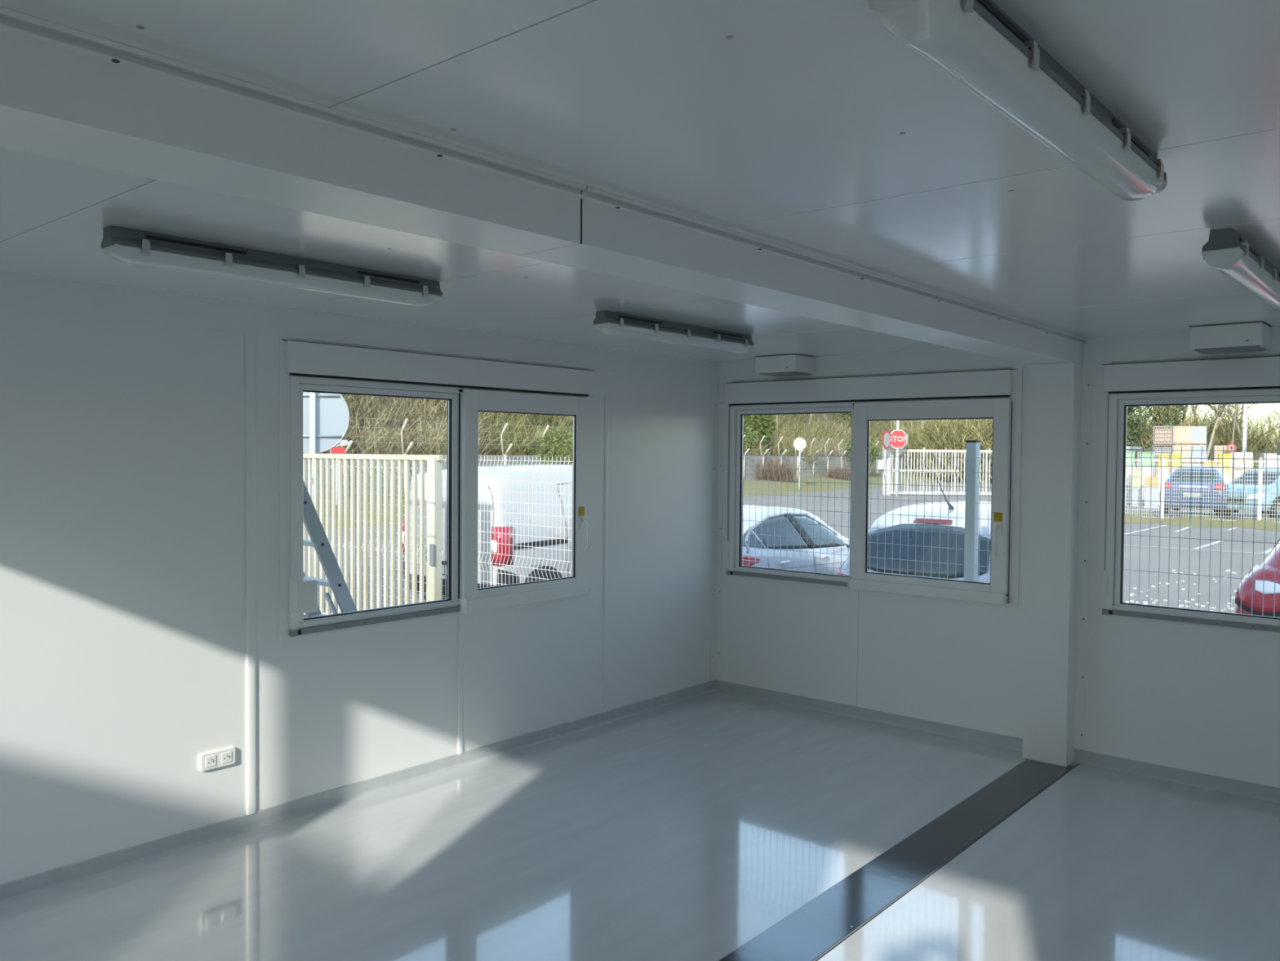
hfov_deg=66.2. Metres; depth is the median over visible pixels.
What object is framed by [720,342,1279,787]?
wall
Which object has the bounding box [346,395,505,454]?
shrub
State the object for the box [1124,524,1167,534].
parking line
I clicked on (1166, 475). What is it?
crate
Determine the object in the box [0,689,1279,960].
floor
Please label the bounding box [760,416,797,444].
shrub
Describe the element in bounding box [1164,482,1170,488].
tail light
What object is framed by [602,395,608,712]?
trim
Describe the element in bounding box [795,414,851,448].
shrub
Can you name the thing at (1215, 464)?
crate
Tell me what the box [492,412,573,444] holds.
shrub
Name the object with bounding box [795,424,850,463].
shrub
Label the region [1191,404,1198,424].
bare tree
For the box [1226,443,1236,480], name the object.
round sign
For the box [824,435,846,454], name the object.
shrub
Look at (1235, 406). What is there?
bare tree
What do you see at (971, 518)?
mesh fence
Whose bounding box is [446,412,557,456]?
shrub
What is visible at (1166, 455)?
crate
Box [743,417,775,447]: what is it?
shrub
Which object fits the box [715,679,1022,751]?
baseboard
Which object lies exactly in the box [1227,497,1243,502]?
grille
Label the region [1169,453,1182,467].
crate
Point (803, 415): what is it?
bare tree
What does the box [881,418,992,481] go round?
shrub
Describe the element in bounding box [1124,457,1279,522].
mesh fence
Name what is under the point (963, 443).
shrub
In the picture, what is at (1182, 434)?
crate
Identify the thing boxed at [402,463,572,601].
delivery van
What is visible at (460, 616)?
trim
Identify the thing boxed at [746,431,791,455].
shrub
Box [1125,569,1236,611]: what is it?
gravel
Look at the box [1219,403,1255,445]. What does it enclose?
bare tree
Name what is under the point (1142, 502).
crate
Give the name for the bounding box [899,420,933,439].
shrub
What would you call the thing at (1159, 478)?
crate
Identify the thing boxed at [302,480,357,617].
stepladder
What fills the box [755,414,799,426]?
shrub
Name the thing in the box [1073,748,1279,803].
baseboard
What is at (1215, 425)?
bare tree
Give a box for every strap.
[725,404,730,558]
[1102,391,1109,593]
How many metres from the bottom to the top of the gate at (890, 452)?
2.480 m
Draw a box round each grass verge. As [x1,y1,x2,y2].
[306,472,963,530]
[1124,511,1279,531]
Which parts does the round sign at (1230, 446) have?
post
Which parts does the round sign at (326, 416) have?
post, plate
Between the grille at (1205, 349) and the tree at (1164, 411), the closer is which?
the grille at (1205, 349)
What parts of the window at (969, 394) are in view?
fixed sash, rail, sliding sash, handle, handle plate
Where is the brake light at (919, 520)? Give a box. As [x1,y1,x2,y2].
[912,517,952,524]
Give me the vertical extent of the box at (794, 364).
0.122 m
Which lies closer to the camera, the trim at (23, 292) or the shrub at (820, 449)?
the trim at (23, 292)
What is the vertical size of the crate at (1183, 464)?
0.820 m
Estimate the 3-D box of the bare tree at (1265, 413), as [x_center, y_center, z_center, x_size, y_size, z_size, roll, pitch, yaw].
[35.872,-3.659,52.794,4.773,9.486,5.204,1,2,25]
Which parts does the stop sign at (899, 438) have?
post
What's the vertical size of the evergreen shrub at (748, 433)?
3.720 m
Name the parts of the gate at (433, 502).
rail, post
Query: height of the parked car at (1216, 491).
1.597 m
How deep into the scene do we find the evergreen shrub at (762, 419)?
58.23 m
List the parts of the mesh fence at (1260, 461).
panel, post, panel, post, panel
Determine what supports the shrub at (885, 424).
on the hillside
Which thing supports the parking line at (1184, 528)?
on the ground
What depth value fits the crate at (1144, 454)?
40.69 m
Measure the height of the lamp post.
9.242 m
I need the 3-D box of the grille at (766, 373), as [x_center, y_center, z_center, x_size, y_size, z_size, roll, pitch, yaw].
[0.985,-0.722,6.672,0.275,0.008,0.215,2,2,41]
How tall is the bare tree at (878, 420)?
11.594 m
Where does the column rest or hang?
attached to the wall at (1206, 700)
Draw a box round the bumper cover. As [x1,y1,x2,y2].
[1235,560,1279,613]
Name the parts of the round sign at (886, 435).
post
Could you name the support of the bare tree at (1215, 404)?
on the ground
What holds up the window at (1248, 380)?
in the wall at (1206, 700)
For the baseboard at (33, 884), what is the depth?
4.70 m
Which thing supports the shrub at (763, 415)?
on the hillside
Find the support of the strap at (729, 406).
attached to the window at (969, 394)
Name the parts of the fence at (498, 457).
panel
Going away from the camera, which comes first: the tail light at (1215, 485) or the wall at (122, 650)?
the wall at (122, 650)
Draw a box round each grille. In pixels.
[759,371,810,376]
[1194,345,1265,354]
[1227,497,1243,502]
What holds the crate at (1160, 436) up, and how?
on the crate at (1157, 452)
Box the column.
[1022,362,1081,766]
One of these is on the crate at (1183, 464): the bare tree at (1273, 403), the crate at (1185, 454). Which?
the crate at (1185, 454)
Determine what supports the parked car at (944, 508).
on the ground
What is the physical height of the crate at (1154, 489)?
0.840 m
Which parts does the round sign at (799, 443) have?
post, plate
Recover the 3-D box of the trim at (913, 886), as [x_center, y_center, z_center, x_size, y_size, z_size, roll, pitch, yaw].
[0.566,1.649,3.328,0.006,0.001,5.910,2,2,41]
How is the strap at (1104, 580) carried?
attached to the window at (1248, 380)
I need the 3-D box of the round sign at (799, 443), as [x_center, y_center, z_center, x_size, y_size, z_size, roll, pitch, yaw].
[8.440,-0.828,51.979,0.676,2.885,0.091,1,2,9]
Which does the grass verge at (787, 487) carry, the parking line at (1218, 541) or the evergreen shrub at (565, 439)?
the evergreen shrub at (565, 439)
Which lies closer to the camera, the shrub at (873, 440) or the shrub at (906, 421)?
the shrub at (873, 440)
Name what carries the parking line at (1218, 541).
on the ground
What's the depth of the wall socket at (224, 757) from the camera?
4.37 m
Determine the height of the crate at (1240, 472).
0.350 m
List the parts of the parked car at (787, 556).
door handle, window trim, door handle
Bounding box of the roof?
[1126,446,1141,487]
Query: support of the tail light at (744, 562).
attached to the parked car at (787, 556)
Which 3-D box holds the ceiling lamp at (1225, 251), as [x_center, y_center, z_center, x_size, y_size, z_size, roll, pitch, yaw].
[2.080,-0.688,3.316,0.114,0.102,1.215,2,2,41]
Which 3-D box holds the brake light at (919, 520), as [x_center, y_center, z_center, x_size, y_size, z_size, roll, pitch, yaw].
[2.763,0.384,9.271,0.381,0.041,0.058,2,2,41]
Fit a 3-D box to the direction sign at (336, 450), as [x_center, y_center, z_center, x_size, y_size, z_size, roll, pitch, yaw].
[-8.523,-0.950,27.877,0.509,0.374,0.100,0,2,-17]
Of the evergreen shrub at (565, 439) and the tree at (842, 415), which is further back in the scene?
the tree at (842, 415)
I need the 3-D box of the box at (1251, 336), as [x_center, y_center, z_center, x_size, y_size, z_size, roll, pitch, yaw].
[2.977,-0.716,4.957,0.321,0.122,0.251,2,2,41]
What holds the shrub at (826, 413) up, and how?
on the hillside
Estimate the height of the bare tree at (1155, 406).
11.594 m
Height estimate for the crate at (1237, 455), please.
0.350 m
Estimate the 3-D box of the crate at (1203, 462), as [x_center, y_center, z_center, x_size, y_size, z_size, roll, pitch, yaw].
[23.743,-0.635,40.949,0.460,0.380,0.460,1,2,26]
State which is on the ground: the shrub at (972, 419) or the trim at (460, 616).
the shrub at (972, 419)
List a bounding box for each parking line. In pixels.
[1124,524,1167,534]
[1124,544,1268,554]
[1174,526,1191,532]
[1194,540,1222,548]
[1262,546,1273,553]
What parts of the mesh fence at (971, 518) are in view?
panel, panel, panel, post, panel, panel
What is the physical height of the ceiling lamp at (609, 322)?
0.102 m
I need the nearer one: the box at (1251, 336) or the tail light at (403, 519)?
the box at (1251, 336)
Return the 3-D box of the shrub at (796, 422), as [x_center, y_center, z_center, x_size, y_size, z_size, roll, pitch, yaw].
[10.614,-3.568,70.618,6.630,3.298,6.335,1,2,8]
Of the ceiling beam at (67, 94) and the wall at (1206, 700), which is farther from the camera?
the wall at (1206, 700)
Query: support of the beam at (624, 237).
attached to the wall at (1206, 700)
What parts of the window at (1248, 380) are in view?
rail, rail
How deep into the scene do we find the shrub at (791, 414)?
77.61 m
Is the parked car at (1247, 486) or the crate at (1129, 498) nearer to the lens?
the parked car at (1247, 486)
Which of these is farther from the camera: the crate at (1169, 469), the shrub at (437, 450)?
the crate at (1169, 469)
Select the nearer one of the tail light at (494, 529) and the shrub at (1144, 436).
the tail light at (494, 529)
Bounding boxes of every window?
[278,337,595,640]
[723,366,1022,607]
[1094,355,1279,635]
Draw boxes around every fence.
[303,440,1279,626]
[306,417,916,498]
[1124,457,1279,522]
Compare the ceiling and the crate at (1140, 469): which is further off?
the crate at (1140, 469)
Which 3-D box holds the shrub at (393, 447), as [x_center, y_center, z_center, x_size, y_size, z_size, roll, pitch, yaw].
[-9.608,-1.579,33.531,5.979,3.016,5.787,0,2,-30]
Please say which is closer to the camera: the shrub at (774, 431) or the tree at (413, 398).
the tree at (413, 398)
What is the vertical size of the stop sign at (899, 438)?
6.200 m
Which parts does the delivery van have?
number plate, door rail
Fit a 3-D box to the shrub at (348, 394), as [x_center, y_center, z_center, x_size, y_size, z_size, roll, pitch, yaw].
[-12.177,-3.847,38.566,5.925,2.947,5.662,-1,2,-43]
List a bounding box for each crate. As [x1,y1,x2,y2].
[1124,485,1135,505]
[1125,451,1135,466]
[1125,467,1135,485]
[1130,487,1142,506]
[1132,468,1142,475]
[1132,476,1142,486]
[1138,452,1155,466]
[1138,485,1151,505]
[1139,466,1154,485]
[1143,485,1158,507]
[1144,476,1159,486]
[1152,426,1173,444]
[1152,444,1173,462]
[1153,462,1170,476]
[1157,453,1169,467]
[1157,467,1168,477]
[1158,476,1167,486]
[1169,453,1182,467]
[1169,462,1191,466]
[1170,426,1191,444]
[1170,444,1191,462]
[1190,444,1206,462]
[1190,462,1203,466]
[1191,426,1206,444]
[1203,462,1216,466]
[1212,445,1235,463]
[1215,463,1234,479]
[1217,453,1231,464]
[1223,467,1231,477]
[1231,470,1247,478]
[1232,452,1253,460]
[1232,462,1252,469]
[1259,453,1279,467]
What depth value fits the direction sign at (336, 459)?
27.88 m
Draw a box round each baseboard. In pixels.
[0,680,716,904]
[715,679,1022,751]
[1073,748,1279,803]
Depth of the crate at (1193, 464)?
45.66 m
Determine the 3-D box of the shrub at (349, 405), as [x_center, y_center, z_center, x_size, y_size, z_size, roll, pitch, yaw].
[-12.586,-2.883,32.463,7.580,3.946,7.933,0,2,-7]
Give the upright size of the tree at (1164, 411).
7.629 m
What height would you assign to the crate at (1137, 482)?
0.400 m
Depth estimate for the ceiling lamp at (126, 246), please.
3.27 m
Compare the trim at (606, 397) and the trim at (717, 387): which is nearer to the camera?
the trim at (606, 397)
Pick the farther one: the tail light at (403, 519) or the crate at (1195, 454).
the crate at (1195, 454)
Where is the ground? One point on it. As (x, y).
(841, 518)
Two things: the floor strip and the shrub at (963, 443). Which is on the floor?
the floor strip
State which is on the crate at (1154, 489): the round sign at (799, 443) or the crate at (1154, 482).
the crate at (1154, 482)
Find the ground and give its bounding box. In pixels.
[303,478,1279,621]
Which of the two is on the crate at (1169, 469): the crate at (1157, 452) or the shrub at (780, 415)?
the crate at (1157, 452)
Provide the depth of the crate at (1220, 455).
40.81 m
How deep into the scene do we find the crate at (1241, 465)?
40.77 m
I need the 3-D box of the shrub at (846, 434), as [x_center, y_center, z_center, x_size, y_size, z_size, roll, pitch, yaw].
[14.031,-3.984,76.459,7.282,3.795,7.523,0,2,-9]
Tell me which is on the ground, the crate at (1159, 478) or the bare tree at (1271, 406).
the bare tree at (1271, 406)
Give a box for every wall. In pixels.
[0,308,712,884]
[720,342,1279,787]
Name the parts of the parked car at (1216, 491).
number plate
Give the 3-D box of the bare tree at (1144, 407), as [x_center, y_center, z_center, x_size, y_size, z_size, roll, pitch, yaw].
[35.234,-6.070,68.070,7.516,13.702,6.894,1,2,33]
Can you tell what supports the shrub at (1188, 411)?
on the ground
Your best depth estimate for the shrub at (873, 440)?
75.03 m
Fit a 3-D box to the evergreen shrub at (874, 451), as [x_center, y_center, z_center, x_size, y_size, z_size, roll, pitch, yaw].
[15.184,-1.764,68.362,3.510,2.678,3.707,1,2,31]
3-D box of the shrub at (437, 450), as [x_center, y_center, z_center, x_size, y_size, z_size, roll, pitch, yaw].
[-7.743,-1.729,36.402,6.410,3.233,6.205,0,2,-15]
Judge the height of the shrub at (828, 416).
2.992 m
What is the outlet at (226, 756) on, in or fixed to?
attached to the wall socket at (224, 757)
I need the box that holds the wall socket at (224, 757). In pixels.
[199,746,235,771]
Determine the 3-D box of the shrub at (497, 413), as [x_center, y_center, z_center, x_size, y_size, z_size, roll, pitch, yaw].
[-7.434,-2.895,41.572,6.078,3.164,6.361,2,2,35]
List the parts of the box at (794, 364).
mounting plate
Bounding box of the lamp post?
[1241,404,1247,470]
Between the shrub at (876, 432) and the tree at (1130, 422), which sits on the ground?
the tree at (1130, 422)
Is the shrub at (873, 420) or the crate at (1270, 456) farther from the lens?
the shrub at (873, 420)
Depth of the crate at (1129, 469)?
40.73 m
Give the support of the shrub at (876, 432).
on the hillside
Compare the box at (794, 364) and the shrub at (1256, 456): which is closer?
the box at (794, 364)
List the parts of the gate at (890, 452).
rail, rail, rail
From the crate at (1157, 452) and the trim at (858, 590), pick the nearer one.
the trim at (858, 590)
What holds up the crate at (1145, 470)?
on the crate at (1142, 502)
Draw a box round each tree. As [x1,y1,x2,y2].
[411,398,447,417]
[776,413,791,439]
[782,413,804,431]
[829,413,873,431]
[873,420,896,431]
[1125,405,1151,487]
[1129,407,1153,452]
[1131,405,1194,439]
[1132,405,1189,451]
[1138,404,1204,465]
[1173,405,1182,426]
[1187,404,1262,422]
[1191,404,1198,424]
[1205,404,1231,460]
[1206,403,1279,439]
[1213,404,1222,417]
[1214,403,1279,448]
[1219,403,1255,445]
[1251,413,1279,440]
[1252,403,1279,434]
[1269,405,1279,425]
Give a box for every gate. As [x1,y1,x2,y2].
[302,453,442,614]
[875,444,991,495]
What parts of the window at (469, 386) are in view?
rail, fixed sash, rail, sliding sash, handle plate, handle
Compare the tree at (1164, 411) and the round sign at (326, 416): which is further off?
the tree at (1164, 411)
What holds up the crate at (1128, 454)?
on the crate at (1129, 469)
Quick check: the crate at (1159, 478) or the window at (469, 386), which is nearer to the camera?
the window at (469, 386)
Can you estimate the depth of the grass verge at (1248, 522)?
29.22 m
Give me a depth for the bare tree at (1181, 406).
67.12 m
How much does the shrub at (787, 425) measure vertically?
3.441 m
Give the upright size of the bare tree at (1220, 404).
14.756 m
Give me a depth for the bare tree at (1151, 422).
65.57 m
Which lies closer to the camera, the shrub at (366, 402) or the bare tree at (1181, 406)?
the shrub at (366, 402)
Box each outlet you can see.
[205,755,216,767]
[221,751,231,764]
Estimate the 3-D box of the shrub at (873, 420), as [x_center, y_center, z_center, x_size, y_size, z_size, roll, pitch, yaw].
[18.753,-3.975,83.800,6.877,3.584,7.105,1,2,6]
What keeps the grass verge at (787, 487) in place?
on the ground
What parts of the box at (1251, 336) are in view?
mounting plate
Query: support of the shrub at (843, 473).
on the grass verge at (787, 487)
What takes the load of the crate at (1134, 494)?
on the ground
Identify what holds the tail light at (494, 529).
attached to the delivery van
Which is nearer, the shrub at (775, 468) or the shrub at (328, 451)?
the shrub at (328, 451)
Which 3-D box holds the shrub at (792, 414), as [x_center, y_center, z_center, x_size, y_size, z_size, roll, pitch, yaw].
[10.220,-4.964,75.624,6.323,3.292,6.617,2,2,42]
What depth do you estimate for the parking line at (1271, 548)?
20.88 m
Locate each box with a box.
[288,575,317,617]
[755,353,814,376]
[1189,320,1271,354]
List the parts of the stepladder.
rail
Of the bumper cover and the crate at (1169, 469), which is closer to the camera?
the bumper cover
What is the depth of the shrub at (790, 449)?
61.52 m
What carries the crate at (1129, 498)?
on the ground
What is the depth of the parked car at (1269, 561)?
7.29 m
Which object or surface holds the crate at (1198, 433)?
on the crate at (1195, 454)
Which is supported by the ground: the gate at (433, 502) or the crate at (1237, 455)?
the gate at (433, 502)
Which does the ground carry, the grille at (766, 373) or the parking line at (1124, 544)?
the parking line at (1124, 544)
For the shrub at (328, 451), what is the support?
on the hillside
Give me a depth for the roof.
45.25 m
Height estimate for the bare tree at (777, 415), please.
10.540 m
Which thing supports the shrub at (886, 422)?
on the hillside
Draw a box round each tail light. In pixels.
[402,518,404,554]
[491,526,512,565]
[742,555,760,565]
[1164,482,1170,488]
[1213,483,1225,489]
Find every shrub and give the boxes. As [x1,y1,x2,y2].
[316,425,362,471]
[325,398,439,471]
[341,394,373,439]
[342,394,431,450]
[344,394,385,406]
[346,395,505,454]
[360,396,415,414]
[370,399,514,462]
[405,397,529,440]
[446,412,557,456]
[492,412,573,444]
[492,421,568,457]
[521,427,573,464]
[743,414,785,455]
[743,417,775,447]
[743,418,761,456]
[743,430,778,465]
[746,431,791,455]
[753,450,799,481]
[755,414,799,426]
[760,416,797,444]
[763,414,784,422]
[766,414,820,445]
[768,428,823,468]
[774,413,831,444]
[785,413,812,428]
[786,433,836,464]
[791,413,825,426]
[795,413,839,427]
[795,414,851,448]
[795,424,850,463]
[800,413,851,443]
[813,416,851,438]
[818,413,846,424]
[823,462,850,479]
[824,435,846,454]
[828,413,886,446]
[840,438,882,474]
[847,430,900,465]
[869,420,893,446]
[869,420,919,444]
[870,434,904,460]
[871,422,919,435]
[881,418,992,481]
[887,420,919,428]
[893,418,992,482]
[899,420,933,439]
[928,418,992,480]
[1128,405,1256,465]
[1133,404,1278,462]
[1138,403,1279,479]
[1240,441,1276,470]
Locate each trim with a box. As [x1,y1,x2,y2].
[0,271,1279,382]
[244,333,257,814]
[457,613,463,754]
[520,199,582,255]
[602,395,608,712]
[710,381,724,680]
[814,763,1079,960]
[856,590,858,706]
[1074,363,1092,750]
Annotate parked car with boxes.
[742,504,849,579]
[836,480,991,582]
[1159,466,1238,516]
[1213,466,1279,519]
[1233,538,1279,625]
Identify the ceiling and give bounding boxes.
[0,0,1279,363]
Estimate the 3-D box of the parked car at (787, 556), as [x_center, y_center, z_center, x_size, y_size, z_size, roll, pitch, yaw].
[1.396,0.975,11.639,1.988,1.376,3.750,2,2,41]
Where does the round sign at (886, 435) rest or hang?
on the ground
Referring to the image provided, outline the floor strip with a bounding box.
[718,758,1073,960]
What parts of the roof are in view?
post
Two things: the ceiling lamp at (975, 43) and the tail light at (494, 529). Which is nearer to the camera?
the ceiling lamp at (975, 43)
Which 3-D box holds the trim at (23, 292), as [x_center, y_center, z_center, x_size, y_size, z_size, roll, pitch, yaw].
[0.495,-0.684,3.342,4.880,0.138,5.950,2,2,41]
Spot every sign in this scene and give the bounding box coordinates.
[302,391,349,577]
[329,440,349,453]
[336,458,337,504]
[793,437,806,489]
[882,430,890,496]
[890,420,907,495]
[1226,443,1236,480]
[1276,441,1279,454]
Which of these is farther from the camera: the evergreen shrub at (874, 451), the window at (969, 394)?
the evergreen shrub at (874, 451)
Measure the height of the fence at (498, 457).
2.717 m
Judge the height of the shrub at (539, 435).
2.461 m
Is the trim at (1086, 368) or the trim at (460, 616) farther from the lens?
the trim at (1086, 368)
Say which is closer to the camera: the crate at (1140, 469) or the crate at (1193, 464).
the crate at (1140, 469)
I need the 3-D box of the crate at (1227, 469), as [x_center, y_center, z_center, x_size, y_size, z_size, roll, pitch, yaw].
[24.367,-0.311,41.013,0.460,0.500,0.460,1,2,26]
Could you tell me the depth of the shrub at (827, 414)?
79.79 m
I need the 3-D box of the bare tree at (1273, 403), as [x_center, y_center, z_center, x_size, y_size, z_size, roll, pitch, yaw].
[45.962,-5.018,69.124,6.060,11.594,6.179,1,2,12]
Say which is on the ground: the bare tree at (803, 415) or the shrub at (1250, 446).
the shrub at (1250, 446)
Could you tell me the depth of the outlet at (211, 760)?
4.34 m
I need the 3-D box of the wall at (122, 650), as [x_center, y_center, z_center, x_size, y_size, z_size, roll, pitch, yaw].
[-1.405,0.374,4.992,0.100,2.614,6.150,2,2,41]
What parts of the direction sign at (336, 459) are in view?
post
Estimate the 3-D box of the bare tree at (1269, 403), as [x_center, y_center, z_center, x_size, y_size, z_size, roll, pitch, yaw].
[41.906,-6.013,67.945,6.894,13.702,7.516,0,2,-14]
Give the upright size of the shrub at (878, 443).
2.922 m
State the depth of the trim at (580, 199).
2.46 m
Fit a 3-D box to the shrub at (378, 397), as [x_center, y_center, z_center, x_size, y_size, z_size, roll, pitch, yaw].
[-11.473,-4.587,40.901,7.762,3.861,7.417,2,2,35]
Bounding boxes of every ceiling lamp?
[101,225,442,306]
[593,310,754,353]
[867,0,1167,200]
[1201,227,1279,310]
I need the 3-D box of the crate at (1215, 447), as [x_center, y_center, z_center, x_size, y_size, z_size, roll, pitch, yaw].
[27.700,-1.229,46.635,0.840,0.850,0.840,1,2,26]
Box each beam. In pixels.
[0,6,586,255]
[519,186,1085,364]

